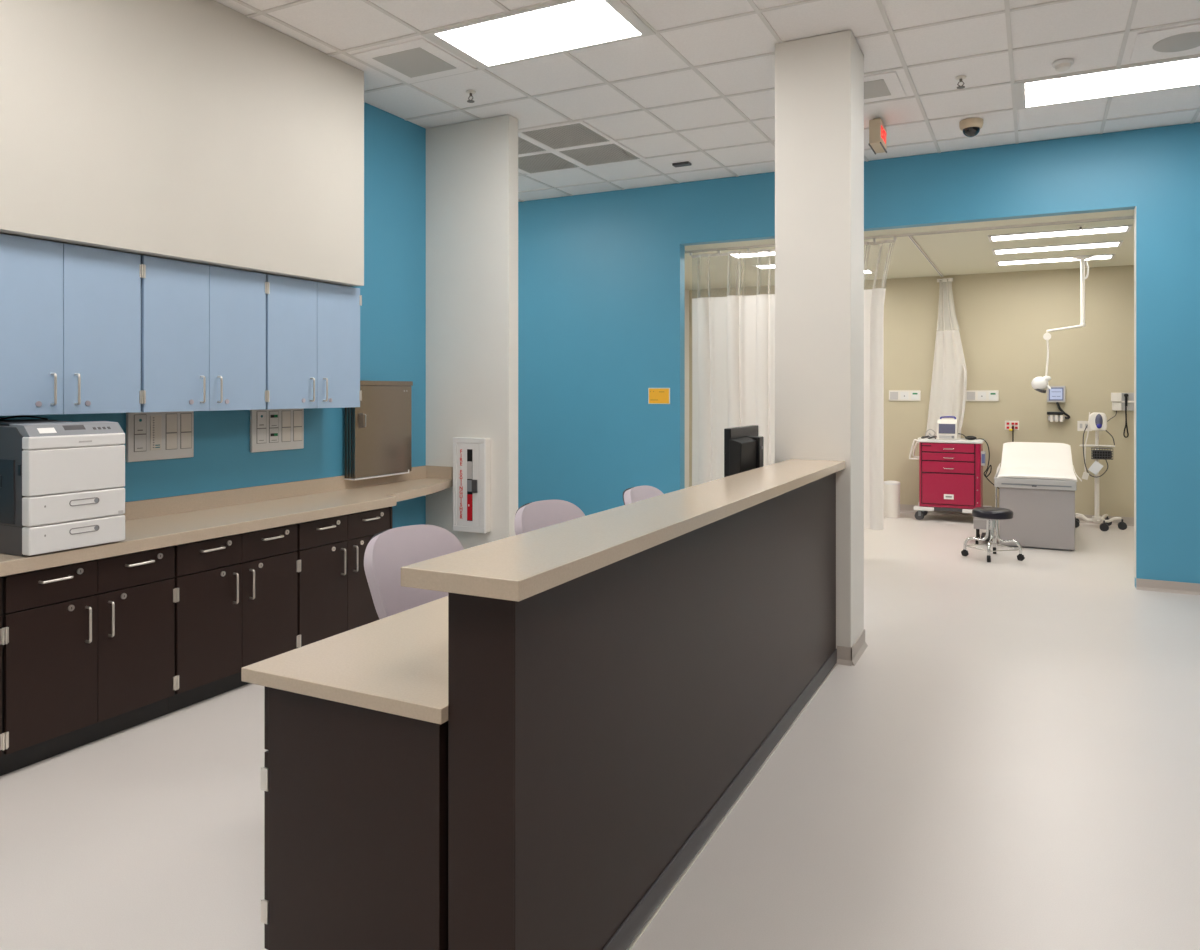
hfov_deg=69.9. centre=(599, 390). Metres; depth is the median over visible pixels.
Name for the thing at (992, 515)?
stool
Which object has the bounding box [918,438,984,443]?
countertop
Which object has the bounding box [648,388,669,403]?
room sign
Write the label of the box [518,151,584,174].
ceiling vent
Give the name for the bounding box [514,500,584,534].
office chair
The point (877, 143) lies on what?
exit sign
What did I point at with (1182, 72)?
recessed light
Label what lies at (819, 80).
wall pillar
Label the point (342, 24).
ceiling
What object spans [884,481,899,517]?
waste bin
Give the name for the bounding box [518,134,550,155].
ceiling vent
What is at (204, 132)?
soffit
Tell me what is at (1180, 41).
grille
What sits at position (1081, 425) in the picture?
outlet
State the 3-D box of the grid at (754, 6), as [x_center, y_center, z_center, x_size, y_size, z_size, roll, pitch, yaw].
[0.644,-2.081,2.377,12.200,0.010,11.222,0,0,27]
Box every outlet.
[1005,421,1018,441]
[1077,421,1091,430]
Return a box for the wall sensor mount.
[1047,402,1069,421]
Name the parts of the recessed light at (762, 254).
frame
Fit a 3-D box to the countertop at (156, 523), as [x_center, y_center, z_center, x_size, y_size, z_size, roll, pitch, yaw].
[-2.058,0.666,4.787,0.619,0.153,4.218,0,0,27]
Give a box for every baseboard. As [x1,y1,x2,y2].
[836,629,867,665]
[900,504,1133,525]
[1136,578,1199,594]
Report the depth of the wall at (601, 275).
8.42 m
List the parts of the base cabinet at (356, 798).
drawer, door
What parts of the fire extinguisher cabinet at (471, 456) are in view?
door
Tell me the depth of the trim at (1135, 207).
6.85 m
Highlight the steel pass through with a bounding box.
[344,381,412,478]
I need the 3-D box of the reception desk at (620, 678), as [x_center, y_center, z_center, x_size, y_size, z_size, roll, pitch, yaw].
[0.480,0.989,3.458,0.320,1.173,3.513,0,0,27]
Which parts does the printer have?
door, control panel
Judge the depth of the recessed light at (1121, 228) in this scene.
7.97 m
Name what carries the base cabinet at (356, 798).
on the floor
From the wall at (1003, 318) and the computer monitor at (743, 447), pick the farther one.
the wall at (1003, 318)
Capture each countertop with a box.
[0,465,452,576]
[241,596,447,723]
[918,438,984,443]
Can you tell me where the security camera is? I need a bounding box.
[959,118,982,136]
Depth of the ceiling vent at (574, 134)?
6.98 m
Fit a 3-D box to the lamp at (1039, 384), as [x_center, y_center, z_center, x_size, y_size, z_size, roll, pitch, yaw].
[5.081,-0.722,9.451,0.604,1.494,0.199,0,0,20]
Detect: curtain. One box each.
[689,248,774,485]
[864,237,896,529]
[926,278,966,437]
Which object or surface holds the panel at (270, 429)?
attached to the wall at (393, 292)
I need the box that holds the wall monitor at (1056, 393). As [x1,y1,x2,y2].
[1047,386,1064,401]
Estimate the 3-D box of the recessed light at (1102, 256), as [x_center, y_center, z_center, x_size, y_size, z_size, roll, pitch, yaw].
[5.067,-1.464,9.596,1.165,0.012,0.320,0,0,27]
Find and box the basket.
[1091,448,1112,459]
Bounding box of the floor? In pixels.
[0,512,1199,949]
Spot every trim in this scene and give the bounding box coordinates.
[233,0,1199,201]
[1134,207,1135,577]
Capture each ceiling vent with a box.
[351,38,474,83]
[518,120,615,150]
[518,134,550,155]
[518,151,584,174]
[553,141,645,167]
[864,71,905,102]
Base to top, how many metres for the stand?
1.331 m
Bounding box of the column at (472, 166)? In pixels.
[426,115,517,548]
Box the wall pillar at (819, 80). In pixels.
[775,30,863,648]
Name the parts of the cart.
push handle, drawer, drawer, drawer, drawer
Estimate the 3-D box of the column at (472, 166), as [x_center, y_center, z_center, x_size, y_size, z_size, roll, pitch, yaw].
[-1.056,-0.253,6.721,0.900,3.655,0.135,0,0,27]
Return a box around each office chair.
[364,525,463,618]
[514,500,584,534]
[623,485,663,504]
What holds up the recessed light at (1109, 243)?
in the ceiling at (969, 252)
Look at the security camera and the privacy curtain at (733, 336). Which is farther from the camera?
the privacy curtain at (733, 336)
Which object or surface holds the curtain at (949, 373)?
hanging from the track at (911, 238)
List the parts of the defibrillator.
carry handle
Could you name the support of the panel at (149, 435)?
attached to the wall at (393, 292)
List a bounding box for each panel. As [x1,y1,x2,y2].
[126,411,193,461]
[250,409,303,451]
[889,390,920,400]
[966,390,998,400]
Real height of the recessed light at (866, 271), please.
0.012 m
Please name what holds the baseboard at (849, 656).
attached to the wall pillar at (819, 80)
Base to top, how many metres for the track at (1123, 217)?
0.022 m
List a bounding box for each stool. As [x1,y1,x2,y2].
[961,507,1024,561]
[973,517,989,543]
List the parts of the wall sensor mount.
swing arm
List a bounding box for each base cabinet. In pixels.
[0,546,176,775]
[0,577,4,756]
[168,524,298,713]
[261,686,447,949]
[296,507,391,647]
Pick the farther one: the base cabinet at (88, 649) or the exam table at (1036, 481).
the exam table at (1036, 481)
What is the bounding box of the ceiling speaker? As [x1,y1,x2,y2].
[1129,23,1199,62]
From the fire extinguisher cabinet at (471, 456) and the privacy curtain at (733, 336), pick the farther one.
the privacy curtain at (733, 336)
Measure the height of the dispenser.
0.210 m
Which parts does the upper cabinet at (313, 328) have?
door, handle, handle, door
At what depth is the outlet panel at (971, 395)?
10.73 m
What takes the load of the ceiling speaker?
attached to the ceiling at (342, 24)
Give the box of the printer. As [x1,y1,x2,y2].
[0,415,124,555]
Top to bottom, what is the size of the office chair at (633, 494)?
0.999 m
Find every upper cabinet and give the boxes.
[0,234,142,415]
[141,256,267,411]
[266,274,361,408]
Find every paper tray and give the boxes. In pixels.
[22,487,124,526]
[22,515,124,555]
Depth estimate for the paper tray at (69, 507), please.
3.69 m
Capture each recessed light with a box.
[421,0,655,69]
[729,252,774,257]
[753,263,774,268]
[864,269,874,273]
[988,225,1131,241]
[992,240,1122,254]
[996,254,1114,265]
[1013,56,1199,109]
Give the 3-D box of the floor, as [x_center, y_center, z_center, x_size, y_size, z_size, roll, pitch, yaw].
[1.488,1.625,4.044,12.200,0.100,15.160,0,0,27]
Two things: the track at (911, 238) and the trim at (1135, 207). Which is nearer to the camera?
the trim at (1135, 207)
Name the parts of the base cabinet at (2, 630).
drawer, door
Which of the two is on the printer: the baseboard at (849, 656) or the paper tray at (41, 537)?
the paper tray at (41, 537)
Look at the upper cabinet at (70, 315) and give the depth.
3.95 m
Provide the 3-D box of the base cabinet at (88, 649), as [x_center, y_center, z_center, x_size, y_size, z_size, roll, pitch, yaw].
[-2.481,1.161,3.947,0.623,0.828,0.776,0,0,27]
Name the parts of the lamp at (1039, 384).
spring arm, arm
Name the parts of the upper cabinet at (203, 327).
door, handle, handle, door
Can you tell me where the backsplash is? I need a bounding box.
[121,465,452,520]
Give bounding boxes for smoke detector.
[1052,58,1073,71]
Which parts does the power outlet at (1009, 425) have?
plate, power cord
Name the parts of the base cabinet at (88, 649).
drawer, door, handle, handle, handle, door, drawer, handle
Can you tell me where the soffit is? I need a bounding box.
[0,0,363,286]
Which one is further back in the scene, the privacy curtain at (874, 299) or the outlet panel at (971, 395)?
the outlet panel at (971, 395)
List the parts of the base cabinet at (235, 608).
drawer, door, handle, handle, handle, door, drawer, handle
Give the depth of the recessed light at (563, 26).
4.97 m
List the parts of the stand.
leg, leg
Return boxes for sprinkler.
[466,90,475,102]
[955,75,966,88]
[1076,225,1084,233]
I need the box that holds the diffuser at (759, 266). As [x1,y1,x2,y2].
[758,265,774,268]
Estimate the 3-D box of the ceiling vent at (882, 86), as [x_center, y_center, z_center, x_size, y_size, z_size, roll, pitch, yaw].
[1.810,-2.077,5.939,0.520,0.012,0.520,0,0,27]
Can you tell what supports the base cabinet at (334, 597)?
on the floor
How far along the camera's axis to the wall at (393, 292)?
6.29 m
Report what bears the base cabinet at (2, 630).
on the floor
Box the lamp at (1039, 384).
[1031,255,1092,392]
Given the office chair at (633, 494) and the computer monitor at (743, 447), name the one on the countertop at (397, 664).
the computer monitor at (743, 447)
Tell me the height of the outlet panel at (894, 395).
0.135 m
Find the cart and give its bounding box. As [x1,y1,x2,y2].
[909,437,991,519]
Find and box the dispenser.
[1111,393,1121,410]
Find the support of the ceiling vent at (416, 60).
in the ceiling at (342, 24)
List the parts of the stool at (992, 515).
leg, leg, seat, leg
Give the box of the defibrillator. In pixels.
[937,416,958,439]
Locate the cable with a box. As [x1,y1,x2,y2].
[921,435,936,438]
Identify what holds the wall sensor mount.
attached to the wall at (1003, 318)
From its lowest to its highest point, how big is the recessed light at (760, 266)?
0.012 m
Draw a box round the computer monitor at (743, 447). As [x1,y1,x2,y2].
[724,425,763,476]
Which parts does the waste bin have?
lid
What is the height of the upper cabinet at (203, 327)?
0.784 m
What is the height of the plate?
0.021 m
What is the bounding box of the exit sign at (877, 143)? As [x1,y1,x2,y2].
[868,118,886,153]
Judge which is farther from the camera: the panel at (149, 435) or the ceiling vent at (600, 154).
the ceiling vent at (600, 154)
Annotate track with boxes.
[685,216,1133,252]
[908,236,942,276]
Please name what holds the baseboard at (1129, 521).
attached to the wall at (1003, 318)
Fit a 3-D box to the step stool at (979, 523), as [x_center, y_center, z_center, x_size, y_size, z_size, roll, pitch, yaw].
[3.991,1.411,8.936,0.182,0.333,0.360,0,0,27]
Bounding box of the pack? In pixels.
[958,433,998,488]
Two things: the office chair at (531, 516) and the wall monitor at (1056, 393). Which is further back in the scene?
the wall monitor at (1056, 393)
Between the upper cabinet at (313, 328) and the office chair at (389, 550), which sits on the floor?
the office chair at (389, 550)
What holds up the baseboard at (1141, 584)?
attached to the wall at (601, 275)
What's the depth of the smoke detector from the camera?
5.40 m
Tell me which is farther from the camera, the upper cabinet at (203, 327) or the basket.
the basket
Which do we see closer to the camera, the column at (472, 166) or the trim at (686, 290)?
the column at (472, 166)
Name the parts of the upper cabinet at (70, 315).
door, handle, handle, door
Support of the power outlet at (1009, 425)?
attached to the wall at (1003, 318)
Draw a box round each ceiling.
[214,0,1199,201]
[685,209,1133,289]
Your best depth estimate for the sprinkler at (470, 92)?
5.96 m
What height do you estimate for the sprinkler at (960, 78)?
0.069 m
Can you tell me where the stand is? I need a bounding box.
[1075,412,1126,530]
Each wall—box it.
[0,102,425,527]
[518,122,1199,586]
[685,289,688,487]
[689,265,1133,516]
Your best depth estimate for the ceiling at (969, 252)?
9.18 m
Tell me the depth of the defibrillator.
10.40 m
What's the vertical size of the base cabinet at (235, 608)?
0.828 m
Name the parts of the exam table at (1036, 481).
rod, frame, drawer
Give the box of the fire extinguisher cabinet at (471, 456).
[453,437,490,532]
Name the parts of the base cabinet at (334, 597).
drawer, door, handle, handle, handle, door, drawer, handle, cabinet end panel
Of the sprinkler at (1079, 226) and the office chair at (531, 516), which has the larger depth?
the sprinkler at (1079, 226)
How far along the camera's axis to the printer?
3.65 m
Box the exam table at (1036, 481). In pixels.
[994,442,1081,550]
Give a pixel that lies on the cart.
(950, 471)
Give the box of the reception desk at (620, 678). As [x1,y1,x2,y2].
[401,459,845,949]
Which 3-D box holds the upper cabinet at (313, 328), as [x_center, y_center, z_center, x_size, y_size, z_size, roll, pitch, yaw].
[-1.889,-0.285,5.392,0.374,0.784,0.776,0,0,27]
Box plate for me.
[672,161,691,166]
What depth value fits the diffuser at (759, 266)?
10.11 m
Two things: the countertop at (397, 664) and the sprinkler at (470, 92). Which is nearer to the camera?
the countertop at (397, 664)
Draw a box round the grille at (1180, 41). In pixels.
[1153,32,1199,51]

